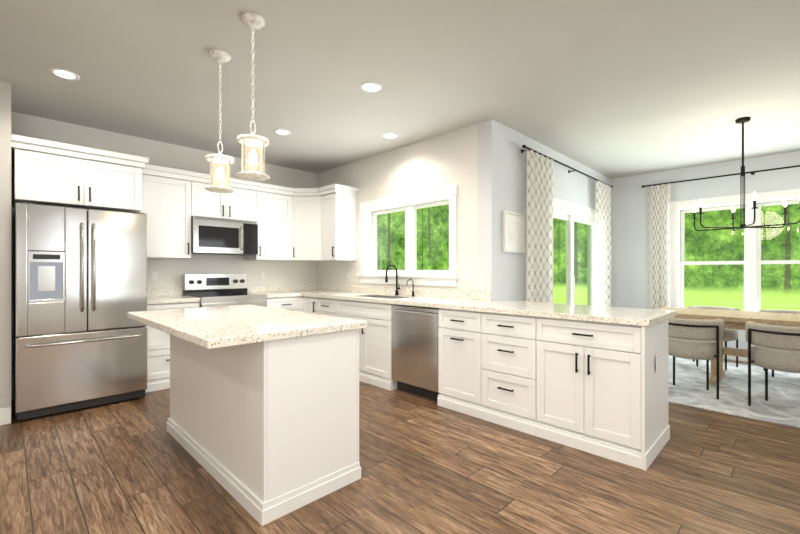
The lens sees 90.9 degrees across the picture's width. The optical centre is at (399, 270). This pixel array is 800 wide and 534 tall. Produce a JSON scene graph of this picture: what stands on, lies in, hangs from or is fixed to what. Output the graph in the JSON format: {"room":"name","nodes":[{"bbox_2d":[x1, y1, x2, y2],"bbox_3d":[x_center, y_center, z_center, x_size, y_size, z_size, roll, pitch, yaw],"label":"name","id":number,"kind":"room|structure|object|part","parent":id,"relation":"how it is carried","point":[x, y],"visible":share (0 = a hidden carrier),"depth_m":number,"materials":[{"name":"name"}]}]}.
{"room":"kitchen","nodes":[
{"label":"kitchen","id":0,"kind":"room"},
{"bbox_2d":[0,81,10,408],"bbox_3d":[-3.475,-0.136,3.398,0.170,2.740,0.780,0,0,-45],"label":"wall","id":1,"kind":"structure","parent":0,"point":[5,244],"depth_m":3.16,"materials":[{"name":"paint"}]},
{"bbox_2d":[11,111,316,399],"bbox_3d":[-3.320,-0.136,4.211,5.920,2.740,0.150,0,0,-45],"label":"wall","id":2,"kind":"structure","parent":0,"point":[171,272],"depth_m":4.75,"materials":[{"name":"paint"}]},
{"bbox_2d":[11,142,142,212],"bbox_3d":[-3.130,-0.826,3.847,0.915,0.460,0.630,0,0,-45],"label":"upper cabinet","id":3,"kind":"object","parent":2,"relation":"attached to","point":[42,175],"depth_m":3.58,"materials":[{"name":"white wood"}]},
{"bbox_2d":[151,271,157,280],"bbox_3d":[-2.847,0.064,4.572,0.072,0.115,0.008,0,0,-45],"label":"electrical outlet","id":4,"kind":"object","parent":2,"relation":"attached to","point":[154,275],"visible":1,"depth_m":4.57,"materials":[{"name":"white plastic"}]},
{"bbox_2d":[143,170,194,258],"bbox_3d":[-2.714,-0.596,4.463,0.543,0.920,0.348,0,0,-45],"label":"upper cabinet","id":5,"kind":"object","parent":2,"relation":"attached to","point":[169,202],"depth_m":4.37,"materials":[{"name":"white wood"}]},
{"bbox_2d":[195,178,258,221],"bbox_3d":[-2.248,-0.841,4.928,0.773,0.430,0.348,0,0,-45],"label":"upper cabinet","id":6,"kind":"object","parent":2,"relation":"attached to","point":[243,203],"depth_m":4.82,"materials":[{"name":"white wood"}]},
{"bbox_2d":[191,216,257,254],"bbox_3d":[-2.227,-0.412,4.907,0.764,0.422,0.404,0,0,-45],"label":"microwave","id":7,"kind":"object","parent":6,"relation":"attached to","point":[216,236],"visible":1,"depth_m":4.74,"materials":[{"name":"grey metal"}]},
{"bbox_2d":[261,271,265,278],"bbox_3d":[-1.913,0.064,5.505,0.072,0.115,0.008,0,0,-45],"label":"electrical outlet","id":8,"kind":"object","parent":2,"relation":"attached to","point":[263,274],"visible":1,"depth_m":5.51,"materials":[{"name":"white plastic"}]},
{"bbox_2d":[245,186,292,260],"bbox_3d":[-1.795,-0.596,5.381,0.508,0.920,0.348,0,0,-45],"label":"upper cabinet","id":9,"kind":"object","parent":2,"relation":"attached to","point":[274,224],"depth_m":5.26,"materials":[{"name":"white wood"}]},
{"bbox_2d":[317,124,476,289],"bbox_3d":[-0.191,-0.136,5.148,0.170,2.740,2.950,0,0,-45],"label":"wall","id":10,"kind":"structure","parent":0,"point":[446,159],"depth_m":4.60,"materials":[{"name":"paint"}]},
{"bbox_2d":[287,188,327,260],"bbox_3d":[-1.294,-0.631,5.678,0.636,0.990,0.636,0,0,-45],"label":"upper cabinet","id":11,"kind":"object","parent":10,"relation":"attached to","point":[305,224],"visible":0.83,"depth_m":5.44,"materials":[{"name":"white wood"}]},
{"bbox_2d":[318,184,358,260],"bbox_3d":[-0.846,-0.631,5.402,0.397,0.990,0.405,0,0,-45],"label":"upper cabinet","id":12,"kind":"object","parent":10,"relation":"attached to","point":[338,222],"visible":1,"depth_m":5.30,"materials":[{"name":"white wood"}]},
{"bbox_2d":[367,197,448,274],"bbox_3d":[0.101,-0.376,4.846,0.154,0.857,1.407,0,0,-45],"label":"window","id":13,"kind":"structure","parent":10,"relation":"in","point":[410,239],"depth_m":4.85,"materials":[{"name":"white"}]},
{"bbox_2d":[376,204,448,269],"bbox_3d":[0.134,-0.376,4.879,0.006,0.748,1.298,0,0,-45],"label":"window panel","id":14,"kind":"object","parent":13,"relation":"attached to","point":[417,239],"visible":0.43,"depth_m":4.77,"materials":[{"name":"clear glass"}]},
{"bbox_2d":[357,184,458,285],"bbox_3d":[0.026,-0.371,4.771,0.055,1.090,1.660,0,0,-45],"label":"window frame","id":15,"kind":"structure","parent":10,"relation":"attached to","point":[451,192],"depth_m":4.56,"materials":[{"name":"white wood"}]},
{"bbox_2d":[467,271,472,281],"bbox_3d":[0.725,0.064,4.105,0.008,0.115,0.072,0,0,-45],"label":"electrical outlet","id":16,"kind":"object","parent":10,"relation":"attached to","point":[469,276],"visible":1,"depth_m":4.10,"materials":[{"name":"white plastic"}]},
{"bbox_2d":[0,359,799,533],"bbox_3d":[0.923,1.284,2.549,9.570,0.100,8.500,0,0,-45],"label":"floor","id":17,"kind":"structure","parent":0,"point":[427,465],"depth_m":2.30,"materials":[{"name":"brown wood"}]},
{"bbox_2d":[14,202,146,420],"bbox_3d":[-3.019,0.339,3.737,0.905,1.790,0.905,0,0,-45],"label":"fridge","id":18,"kind":"object","parent":17,"relation":"on","point":[15,311],"depth_m":3.41,"materials":[{"name":"grey metal"}]},
{"bbox_3d":[-2.963,0.054,3.302,0.228,0.418,0.076,0,0,-45],"label":"fridge panel","id":19,"kind":"part","parent":18,"relation":"part of","materials":[{"name":"grey plastic"}]},
{"bbox_3d":[-2.773,0.337,3.491,0.905,1.755,0.078,0,0,-45],"label":"fridge door","id":20,"kind":"part","parent":18,"relation":"part of","materials":[{"name":"silver metal"}]},
{"bbox_3d":[-2.724,0.104,3.442,0.807,1.044,0.070,0,0,-45],"label":"fridge handle","id":21,"kind":"part","parent":18,"relation":"part of","materials":[{"name":"silver metal"}]},
{"bbox_2d":[145,302,199,392],"bbox_3d":[-2.612,0.789,4.367,0.539,0.890,0.626,0,0,-45],"label":"base cabinet","id":22,"kind":"object","parent":17,"relation":"on","point":[158,359],"depth_m":4.06,"materials":[{"name":"white wood"}]},
{"bbox_2d":[147,283,315,303],"bbox_3d":[-1.940,0.274,5.027,2.430,0.140,0.643,0,0,-45],"label":"countertop","id":23,"kind":"structure","parent":22,"relation":"on","point":[165,295],"depth_m":4.89,"materials":[{"name":"beige stone"}]},
{"bbox_2d":[183,274,266,307],"bbox_3d":[-2.125,0.641,4.805,0.760,1.185,0.650,0,0,-45],"label":"range","id":24,"kind":"object","parent":17,"relation":"on","point":[212,290],"visible":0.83,"depth_m":4.82,"materials":[{"name":"silver metal"}]},
{"bbox_2d":[167,329,360,525],"bbox_3d":[-0.998,0.789,2.693,0.652,0.890,1.596,0,0,-45],"label":"kitchen island","id":25,"kind":"object","parent":17,"relation":"on","point":[263,433],"visible":0.75,"depth_m":2.14,"materials":[{"name":"white wood"}]},
{"bbox_2d":[127,305,366,348],"bbox_3d":[-1.087,0.324,2.604,0.905,0.040,1.620,0,0,-45],"label":"island countertop","id":26,"kind":"structure","parent":25,"relation":"on","point":[216,327],"depth_m":2.25,"materials":[{"name":"beige stone"}]},
{"bbox_2d":[266,296,303,311],"bbox_3d":[-1.691,0.789,5.288,0.529,0.890,0.626,0,0,-45],"label":"base cabinet","id":27,"kind":"object","parent":17,"relation":"on","point":[286,303],"depth_m":5.08,"materials":[{"name":"white wood"}]},
{"bbox_2d":[302,296,313,313],"bbox_3d":[-0.938,0.789,5.329,0.626,0.890,0.413,0,0,-45],"label":"base cabinet","id":28,"kind":"object","parent":17,"relation":"on","point":[308,302],"depth_m":5.16,"materials":[{"name":"white wood"}]},
{"bbox_2d":[314,297,329,315],"bbox_3d":[-0.684,0.789,5.075,0.626,0.890,0.551,0,0,-45],"label":"base cabinet","id":29,"kind":"object","parent":17,"relation":"on","point":[321,306],"depth_m":4.93,"materials":[{"name":"white wood"}]},
{"bbox_2d":[330,299,431,390],"bbox_3d":[-0.223,0.789,4.615,0.626,0.890,1.004,0,0,-45],"label":"base cabinet","id":30,"kind":"object","parent":17,"relation":"on","point":[375,341],"depth_m":4.24,"materials":[{"name":"white wood"}]},
{"bbox_2d":[392,305,438,400],"bbox_3d":[0.344,0.795,4.035,0.630,0.878,0.610,0,0,-45],"label":"dishwasher","id":31,"kind":"object","parent":17,"relation":"on","point":[414,349],"visible":0.62,"depth_m":3.81,"materials":[{"name":"grey metal"}]},
{"bbox_2d":[437,308,473,416],"bbox_3d":[0.732,0.789,3.660,0.626,0.890,0.461,0,0,-45],"label":"base cabinet","id":32,"kind":"object","parent":17,"relation":"on","point":[456,327],"depth_m":3.46,"materials":[{"name":"white wood"}]},
{"bbox_2d":[474,311,533,435],"bbox_3d":[1.064,0.789,3.327,0.626,0.890,0.606,0,0,-45],"label":"base cabinet","id":33,"kind":"object","parent":17,"relation":"on","point":[503,343],"depth_m":3.12,"materials":[{"name":"white wood"}]},
{"bbox_2d":[534,317,669,470],"bbox_3d":[1.481,0.789,2.903,0.636,0.890,0.710,0,0,-45],"label":"base cabinet","id":34,"kind":"object","parent":17,"relation":"on","point":[600,389],"depth_m":2.65,"materials":[{"name":"white wood"}]},
{"bbox_2d":[280,283,676,326],"bbox_3d":[0.173,0.274,4.326,0.817,0.140,4.623,0,0,-45],"label":"countertop","id":35,"kind":"structure","parent":34,"relation":"on","point":[469,300],"depth_m":3.60,"materials":[{"name":"beige stone"}]},
{"bbox_2d":[385,265,399,294],"bbox_3d":[-0.085,0.118,4.703,0.213,0.370,0.082,0,0,-45],"label":"faucet","id":36,"kind":"object","parent":35,"relation":"on","point":[397,283],"visible":1,"depth_m":4.75,"materials":[{"name":"black metal"}]},
{"bbox_2d":[407,279,413,295],"bbox_3d":[0.121,0.201,4.547,0.124,0.206,0.036,0,0,-45],"label":"filter faucet","id":37,"kind":"object","parent":35,"relation":"on","point":[413,286],"visible":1,"depth_m":4.57,"materials":[{"name":"black metal"}]},
{"bbox_2d":[656,353,658,372],"bbox_3d":[1.706,0.614,2.608,0.070,0.115,0.008,0,0,-45],"label":"electrical outlet","id":38,"kind":"object","parent":34,"relation":"attached to","point":[657,362],"visible":1,"depth_m":2.60,"materials":[{"name":"white plastic"}]},
{"bbox_2d":[668,355,799,427],"bbox_3d":[3.939,1.228,3.939,2.400,0.012,2.800,0,0,-45],"label":"rug","id":39,"kind":"object","parent":17,"relation":"on","point":[781,406],"visible":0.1,"depth_m":3.97,"materials":[{"name":"white fabric"}]},
{"bbox_2d":[668,318,723,398],"bbox_3d":[2.936,0.848,3.991,0.540,0.748,0.534,0,0,-45],"label":"chair","id":40,"kind":"object","parent":39,"relation":"on","point":[691,338],"visible":0.81,"depth_m":3.79,"materials":[{"name":"fabric"}]},
{"bbox_2d":[688,306,740,369],"bbox_3d":[3.989,0.848,5.021,0.541,0.748,0.537,0,0,-45],"label":"chair","id":41,"kind":"object","parent":39,"relation":"on","point":[731,334],"visible":0.33,"depth_m":4.81,"materials":[{"name":"fabric"}]},
{"bbox_2d":[657,307,799,385],"bbox_3d":[3.910,0.848,4.052,0.900,0.748,2.200,0,0,-45],"label":"dining table","id":42,"kind":"object","parent":39,"relation":"on","point":[734,319],"visible":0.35,"depth_m":4.22,"materials":[{"name":"brown wood"}]},
{"bbox_2d":[745,321,799,405],"bbox_3d":[3.413,0.848,3.487,0.541,0.748,0.535,0,0,-45],"label":"chair","id":43,"kind":"object","parent":39,"relation":"on","point":[776,348],"visible":1,"depth_m":3.40,"materials":[{"name":"fabric"}]},
{"bbox_2d":[759,310,799,376],"bbox_3d":[4.484,0.848,4.526,0.541,0.748,0.537,0,0,-45],"label":"chair","id":44,"kind":"object","parent":39,"relation":"on","point":[787,311],"visible":0.19,"depth_m":4.68,"materials":[{"name":"fabric"}]},
{"bbox_2d":[0,0,799,178],"bbox_3d":[0.923,-1.556,2.549,9.570,0.100,8.500,0,0,-45],"label":"ceiling","id":45,"kind":"structure","parent":0,"point":[612,89],"depth_m":3.02,"materials":[{"name":"paint"}]},
{"bbox_2d":[49,68,79,79],"bbox_3d":[-2.574,-1.502,3.026,0.184,0.004,0.184,0,0,-45],"label":"recessed light","id":46,"kind":"object","parent":45,"relation":"in","point":[63,73],"visible":1,"depth_m":3.02,"materials":[{"name":"white plastic"}]},
{"bbox_2d":[205,50,234,192],"bbox_3d":[-1.259,-1.029,2.758,0.194,0.952,0.194,0,0,-45],"label":"pendant light","id":47,"kind":"object","parent":45,"relation":"hanging from","point":[220,56],"visible":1,"depth_m":2.74,"materials":[{"name":"white metal"}]},
{"bbox_2d":[236,12,269,180],"bbox_3d":[-0.884,-1.029,2.369,0.194,0.952,0.194,0,0,-45],"label":"pendant light","id":48,"kind":"object","parent":45,"relation":"hanging from","point":[251,21],"visible":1,"depth_m":2.35,"materials":[{"name":"white metal"}]},
{"bbox_2d":[274,129,290,134],"bbox_3d":[-1.280,-1.502,4.292,0.184,0.004,0.184,0,0,-45],"label":"recessed light","id":49,"kind":"object","parent":45,"relation":"in","point":[281,131],"visible":1,"depth_m":4.29,"materials":[{"name":"white plastic"}]},
{"bbox_2d":[360,82,381,92],"bbox_3d":[-0.240,-1.502,3.239,0.184,0.004,0.184,0,0,-45],"label":"recessed light","id":50,"kind":"object","parent":45,"relation":"in","point":[371,87],"visible":1,"depth_m":3.24,"materials":[{"name":"white"}]},
{"bbox_2d":[382,133,397,138],"bbox_3d":[-0.113,-1.502,4.412,0.184,0.004,0.184,0,0,-45],"label":"recessed light","id":51,"kind":"object","parent":45,"relation":"in","point":[389,135],"visible":1,"depth_m":4.39,"materials":[{"name":"white plastic"}]},
{"bbox_2d":[692,117,799,230],"bbox_3d":[3.415,-0.960,3.924,0.859,1.091,0.859,0,0,-45],"label":"chandelier","id":52,"kind":"object","parent":45,"relation":"hanging from","point":[742,121],"visible":1,"depth_m":3.92,"materials":[{"name":"black metal"}]},
{"bbox_2d":[477,119,611,305],"bbox_3d":[2.203,-0.136,5.335,3.820,2.740,0.170,0,0,-45],"label":"wall","id":53,"kind":"structure","parent":0,"point":[501,173],"depth_m":4.14,"materials":[{"name":"paint"}]},
{"bbox_2d":[502,210,524,252],"bbox_3d":[1.217,-0.401,4.207,0.430,0.430,0.028,0,0,-45],"label":"picture frame","id":54,"kind":"object","parent":53,"relation":"attached to","point":[513,232],"visible":1,"depth_m":4.20,"materials":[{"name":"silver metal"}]},
{"bbox_2d":[521,145,612,187],"bbox_3d":[2.298,-1.316,5.226,2.870,0.044,0.114,0,0,-45],"label":"curtain rod","id":55,"kind":"object","parent":53,"relation":"attached to","point":[539,153],"visible":0.73,"depth_m":4.92,"materials":[{"name":"black metal"}]},
{"bbox_2d":[526,149,552,302],"bbox_3d":[1.591,-0.046,4.462,0.600,2.520,0.070,0,0,-45],"label":"door curtain","id":56,"kind":"object","parent":55,"relation":"hanging from","point":[539,243],"visible":0.71,"depth_m":4.46,"materials":[{"name":"white fabric"}]},
{"bbox_2d":[595,181,610,305],"bbox_3d":[3.062,-0.046,5.932,0.560,2.520,0.070,0,0,-45],"label":"door curtain","id":57,"kind":"object","parent":55,"relation":"hanging from","point":[603,249],"visible":0.71,"depth_m":5.85,"materials":[{"name":"white fabric"}]},
{"bbox_2d":[553,207,594,304],"bbox_3d":[2.386,0.219,5.491,1.797,2.027,0.128,0,0,-45],"label":"window frame","id":58,"kind":"structure","parent":53,"relation":"in","point":[570,218],"depth_m":5.48,"materials":[{"name":"white wood"}]},
{"bbox_2d":[553,219,591,304],"bbox_3d":[2.374,0.219,5.503,1.586,1.816,0.051,0,0,-45],"label":"window panel","id":59,"kind":"object","parent":58,"relation":"attached to","point":[576,266],"visible":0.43,"depth_m":5.60,"materials":[{"name":"clear glass"}]},
{"bbox_2d":[553,197,595,216],"bbox_3d":[2.441,0.164,5.436,2.000,2.140,0.024,0,0,-45],"label":"door frame","id":60,"kind":"structure","parent":53,"relation":"attached to","point":[567,205],"depth_m":5.32,"materials":[{"name":"white wood"}]},
{"bbox_2d":[612,151,799,348],"bbox_3d":[5.349,-0.136,4.769,0.170,2.740,5.080,0,0,-45],"label":"wall","id":61,"kind":"structure","parent":0,"point":[630,251],"depth_m":6.13,"materials":[{"name":"paint"}]},
{"bbox_2d":[642,165,799,187],"bbox_3d":[4.681,-1.296,5.233,0.114,0.044,2.550,0,0,-45],"label":"curtain rod","id":62,"kind":"object","parent":61,"relation":"attached to","point":[752,172],"visible":0.85,"depth_m":5.40,"materials":[{"name":"black metal"}]},
{"bbox_2d":[648,183,669,308],"bbox_3d":[3.910,-0.036,5.947,0.070,2.500,0.280,0,0,-45],"label":"curtain","id":63,"kind":"object","parent":62,"relation":"hanging from","point":[659,239],"visible":0.81,"depth_m":5.95,"materials":[{"name":"white fabric"}]},
{"bbox_2d":[670,189,799,306],"bbox_3d":[4.697,-0.146,5.263,0.055,1.760,1.880,0,0,-45],"label":"window frame","id":64,"kind":"structure","parent":61,"relation":"attached to","point":[675,206],"depth_m":5.75,"materials":[{"name":"white wood"}]},
{"bbox_2d":[723,355,747,361],"bbox_3d":[5.273,1.169,4.714,0.017,0.130,5.050,0,0,-45],"label":"baseboard","id":65,"kind":"structure","parent":61,"relation":"attached to","point":[729,357],"depth_m":5.39,"materials":[{"name":"white wood"}]},
{"bbox_2d":[678,198,799,311],"bbox_3d":[4.772,-0.151,5.337,0.154,1.527,1.637,0,0,-45],"label":"window","id":66,"kind":"structure","parent":61,"relation":"in","point":[752,262],"depth_m":5.32,"materials":[{"name":"white wood"}]},
{"bbox_2d":[684,204,799,309],"bbox_3d":[4.792,-0.151,5.358,0.046,1.412,1.522,0,0,-45],"label":"window panel","id":67,"kind":"object","parent":66,"relation":"attached to","point":[741,260],"visible":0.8,"depth_m":5.48,"materials":[{"name":"clear glass"}]},
{"label":"outside","id":68,"kind":"structure","parent":0,"visible":0},
{"bbox_2d":[377,200,799,310],"bbox_3d":[7.191,-4.516,6.873,13.050,12.500,25.050,0,0,-45],"label":"forest","id":69,"kind":"object","parent":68,"point":[706,253],"depth_m":9.92,"materials":[{"name":"green plant"}]}
]}

